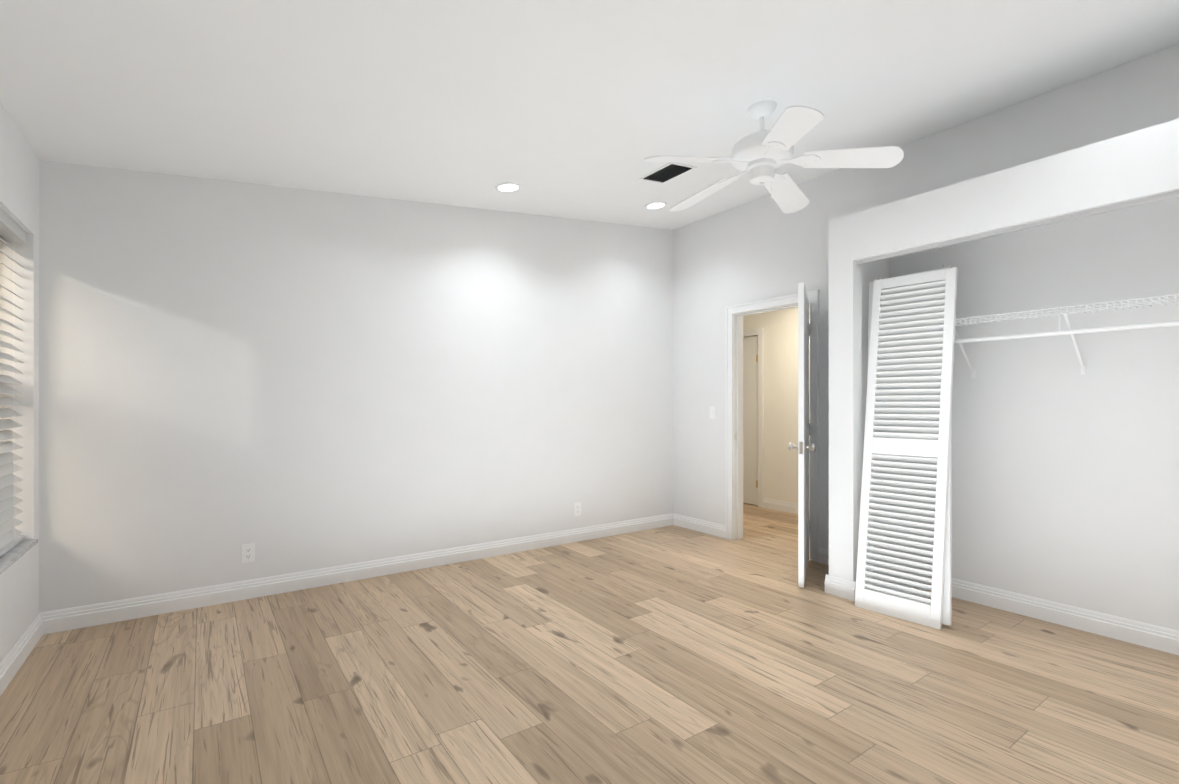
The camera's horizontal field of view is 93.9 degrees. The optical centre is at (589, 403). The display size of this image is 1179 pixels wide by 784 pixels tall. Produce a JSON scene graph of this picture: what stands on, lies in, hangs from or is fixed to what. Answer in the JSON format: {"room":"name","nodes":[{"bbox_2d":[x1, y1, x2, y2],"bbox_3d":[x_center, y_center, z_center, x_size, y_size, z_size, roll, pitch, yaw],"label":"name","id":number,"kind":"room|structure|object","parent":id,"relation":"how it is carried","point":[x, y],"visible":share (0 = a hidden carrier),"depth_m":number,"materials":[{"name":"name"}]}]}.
{"room":"empty bedroom","nodes":[
{"label":"empty bedroom","id":0,"kind":"room"},
{"bbox_2d":[0,102,38,661],"bbox_3d":[-1.701,-0.397,1.012,0.200,3.250,4.789,0,0,-35],"label":"wall","id":1,"kind":"structure","parent":0,"point":[19,207],"depth_m":2.80,"materials":[{"name":"paint"}]},
{"bbox_2d":[0,208,25,556],"bbox_3d":[-2.489,-0.088,2.219,0.088,1.562,1.414,0,0,-35],"label":"window blinds","id":2,"kind":"object","parent":1,"relation":"attached to","point":[11,230],"visible":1,"depth_m":2.66,"materials":[{"name":"plastic"}]},
{"bbox_2d":[0,539,37,573],"bbox_3d":[-2.498,0.709,2.212,0.158,0.020,1.430,0,0,-35],"label":"window sill","id":3,"kind":"structure","parent":1,"relation":"attached to","point":[9,558],"depth_m":2.58,"materials":[{"name":"stone"}]},
{"bbox_2d":[0,611,47,695],"bbox_3d":[-1.607,1.171,1.065,0.018,0.115,4.530,0,0,-35],"label":"baseboard","id":4,"kind":"structure","parent":1,"relation":"attached to","point":[17,655],"depth_m":2.60,"materials":[{"name":"paint"}]},
{"bbox_2d":[39,160,672,612],"bbox_3d":[-1.105,-0.396,4.285,4.941,3.250,0.120,0,0,-35],"label":"wall","id":5,"kind":"structure","parent":0,"point":[287,380],"depth_m":3.71,"materials":[{"name":"paint"}]},
{"bbox_2d":[241,543,254,562],"bbox_3d":[-2.151,0.944,3.471,0.072,0.117,0.008,0,0,-35],"label":"electrical outlet plate","id":6,"kind":"object","parent":5,"relation":"attached to","point":[247,553],"visible":1,"depth_m":3.47,"materials":[{"name":"plastic"}]},
{"bbox_2d":[48,513,671,633],"bbox_3d":[-1.033,1.172,4.251,4.621,0.115,0.018,0,0,-35],"label":"baseboard","id":7,"kind":"structure","parent":5,"relation":"attached to","point":[72,618],"depth_m":3.67,"materials":[{"name":"paint"}]},
{"bbox_2d":[574,502,580,515],"bbox_3d":[-0.107,0.945,4.909,0.072,0.117,0.008,0,0,-35],"label":"electrical outlet plate","id":8,"kind":"object","parent":5,"relation":"attached to","point":[577,509],"visible":1,"depth_m":4.91,"materials":[{"name":"plastic"}]},
{"bbox_2d":[0,502,1178,783],"bbox_3d":[0.556,1.259,3.211,6.823,0.060,6.350,0,0,-35],"label":"floor","id":9,"kind":"structure","parent":0,"point":[672,654],"depth_m":2.39,"materials":[{"name":"brown wood"}]},
{"bbox_2d":[855,265,957,629],"bbox_3d":[1.878,0.206,3.274,0.338,2.053,0.532,0,0,-41],"label":"louvered doors","id":10,"kind":"structure","parent":9,"relation":"on","point":[905,521],"depth_m":3.24,"materials":[{"name":"paint"}]},
{"bbox_2d":[0,0,1178,229],"bbox_3d":[0.250,-1.576,2.385,5.171,0.622,5.149,0,0,-35],"label":"ceiling","id":11,"kind":"structure","parent":0,"point":[572,108],"depth_m":2.59,"materials":[{"name":"paint"}]},
{"bbox_2d":[495,182,521,191],"bbox_3d":[-0.580,-1.542,3.938,0.194,0.008,0.194,-7,4,-35],"label":"recessed light","id":12,"kind":"object","parent":11,"relation":"in","point":[508,187],"visible":1,"depth_m":3.92,"materials":[{"name":"paint"}]},
{"bbox_2d":[644,202,666,208],"bbox_3d":[0.564,-1.679,4.679,0.194,0.008,0.194,-7,4,-35],"label":"recessed light","id":13,"kind":"object","parent":11,"relation":"in","point":[654,205],"visible":1,"depth_m":4.67,"materials":[{"name":"paint"}]},
{"bbox_2d":[639,162,696,183],"bbox_3d":[0.554,-1.632,3.913,0.240,0.014,0.340,-7,4,-35],"label":"ceiling vent","id":14,"kind":"object","parent":11,"relation":"in","point":[667,172],"visible":0.96,"depth_m":3.89,"materials":[{"name":"metal"}]},
{"bbox_2d":[644,100,903,213],"bbox_3d":[0.910,-1.374,3.059,1.315,0.506,1.262,0,0,-35],"label":"ceiling fan","id":15,"kind":"object","parent":11,"relation":"hanging from","point":[761,155],"visible":1,"depth_m":2.91,"materials":[{"name":"white plastic"}]},
{"bbox_2d":[743,305,809,505],"bbox_3d":[1.814,-0.040,5.716,1.483,2.540,3.500,0,0,-35],"label":"wall","id":16,"kind":"structure","parent":0,"point":[780,327],"depth_m":6.30,"materials":[{"name":"beige paint"}]},
{"bbox_2d":[743,335,757,504],"bbox_3d":[1.827,0.203,6.912,0.047,2.030,0.798,0,0,-30],"label":"hall door","id":17,"kind":"structure","parent":16,"relation":"attached to","point":[750,419],"depth_m":6.67,"materials":[{"name":"paint"}]},
{"bbox_2d":[743,328,809,516],"bbox_3d":[2.401,0.172,6.004,0.046,2.115,3.095,0,0,-35],"label":"trim","id":18,"kind":"structure","parent":16,"relation":"attached to","point":[778,505],"depth_m":6.48,"materials":[{"name":"paint"}]},
{"bbox_2d":[673,44,1178,630],"bbox_3d":[2.209,-0.396,3.763,0.120,3.250,4.789,0,0,-35],"label":"wall","id":19,"kind":"structure","parent":0,"point":[1063,480],"depth_m":3.17,"materials":[{"name":"paint"}]},
{"bbox_2d":[672,513,725,538],"bbox_3d":[1.051,1.172,5.289,0.018,0.115,0.681,0,0,-35],"label":"baseboard","id":20,"kind":"structure","parent":19,"relation":"attached to","point":[699,525],"depth_m":5.27,"materials":[{"name":"paint"}]},
{"bbox_2d":[710,406,715,418],"bbox_3d":[1.148,0.087,5.150,0.019,0.117,0.072,0,0,-35],"label":"switch plate","id":21,"kind":"object","parent":19,"relation":"attached to","point":[712,412],"visible":1,"depth_m":5.14,"materials":[{"name":"plastic"}]},
{"bbox_2d":[726,290,818,561],"bbox_3d":[1.567,0.176,4.676,0.168,2.107,0.916,0,0,-35],"label":"door frame","id":22,"kind":"structure","parent":19,"relation":"attached to","point":[735,314],"depth_m":4.95,"materials":[{"name":"paint"}]},
{"bbox_2d":[788,283,815,587],"bbox_3d":[1.554,0.210,3.986,0.177,2.014,0.772,0,0,24],"label":"door","id":23,"kind":"structure","parent":19,"relation":"in","point":[802,447],"depth_m":3.65,"materials":[{"name":"paint"}]},
{"bbox_2d":[818,547,828,564],"bbox_3d":[1.893,1.172,4.092,0.018,0.115,0.413,0,0,-35],"label":"baseboard","id":24,"kind":"structure","parent":19,"relation":"attached to","point":[823,554],"depth_m":4.22,"materials":[{"name":"paint"}]},
{"bbox_2d":[825,574,847,595],"bbox_3d":[1.780,1.172,3.746,0.601,0.115,0.018,0,0,-35],"label":"baseboard","id":25,"kind":"structure","parent":19,"relation":"attached to","point":[833,585],"depth_m":3.52,"materials":[{"name":"paint"}]},
{"bbox_2d":[848,580,855,596],"bbox_3d":[1.886,1.172,3.670,0.452,0.115,0.030,0,0,-35],"label":"baseboard","id":26,"kind":"structure","parent":19,"relation":"attached to","point":[851,584],"depth_m":3.44,"materials":[{"name":"paint"}]},
{"bbox_2d":[829,118,1178,580],"bbox_3d":[2.511,0.021,2.722,0.583,2.416,2.500,0,0,-35],"label":"closet frame","id":27,"kind":"object","parent":19,"relation":"attached to","point":[1138,164],"visible":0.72,"depth_m":3.12,"materials":[{"name":"paint"}]},
{"bbox_2d":[856,191,1178,264],"bbox_3d":[2.304,-0.884,2.598,0.030,0.025,2.135,0,0,-35],"label":"track rail","id":28,"kind":"object","parent":27,"relation":"attached to","point":[1129,204],"visible":1,"depth_m":2.73,"materials":[{"name":"silver metal"}]},
{"bbox_2d":[867,294,1178,377],"bbox_3d":[2.642,-0.327,2.768,0.316,0.341,2.364,0,0,-35],"label":"wire closet shelf","id":29,"kind":"object","parent":19,"relation":"attached to","point":[1071,331],"visible":0.73,"depth_m":2.87,"materials":[{"name":"white metal"}]},
{"bbox_2d":[917,576,1178,654],"bbox_3d":[2.771,1.171,2.844,0.018,0.115,2.400,0,0,-35],"label":"baseboard","id":30,"kind":"structure","parent":19,"relation":"attached to","point":[1164,639],"depth_m":3.01,"materials":[{"name":"paint"}]}
]}

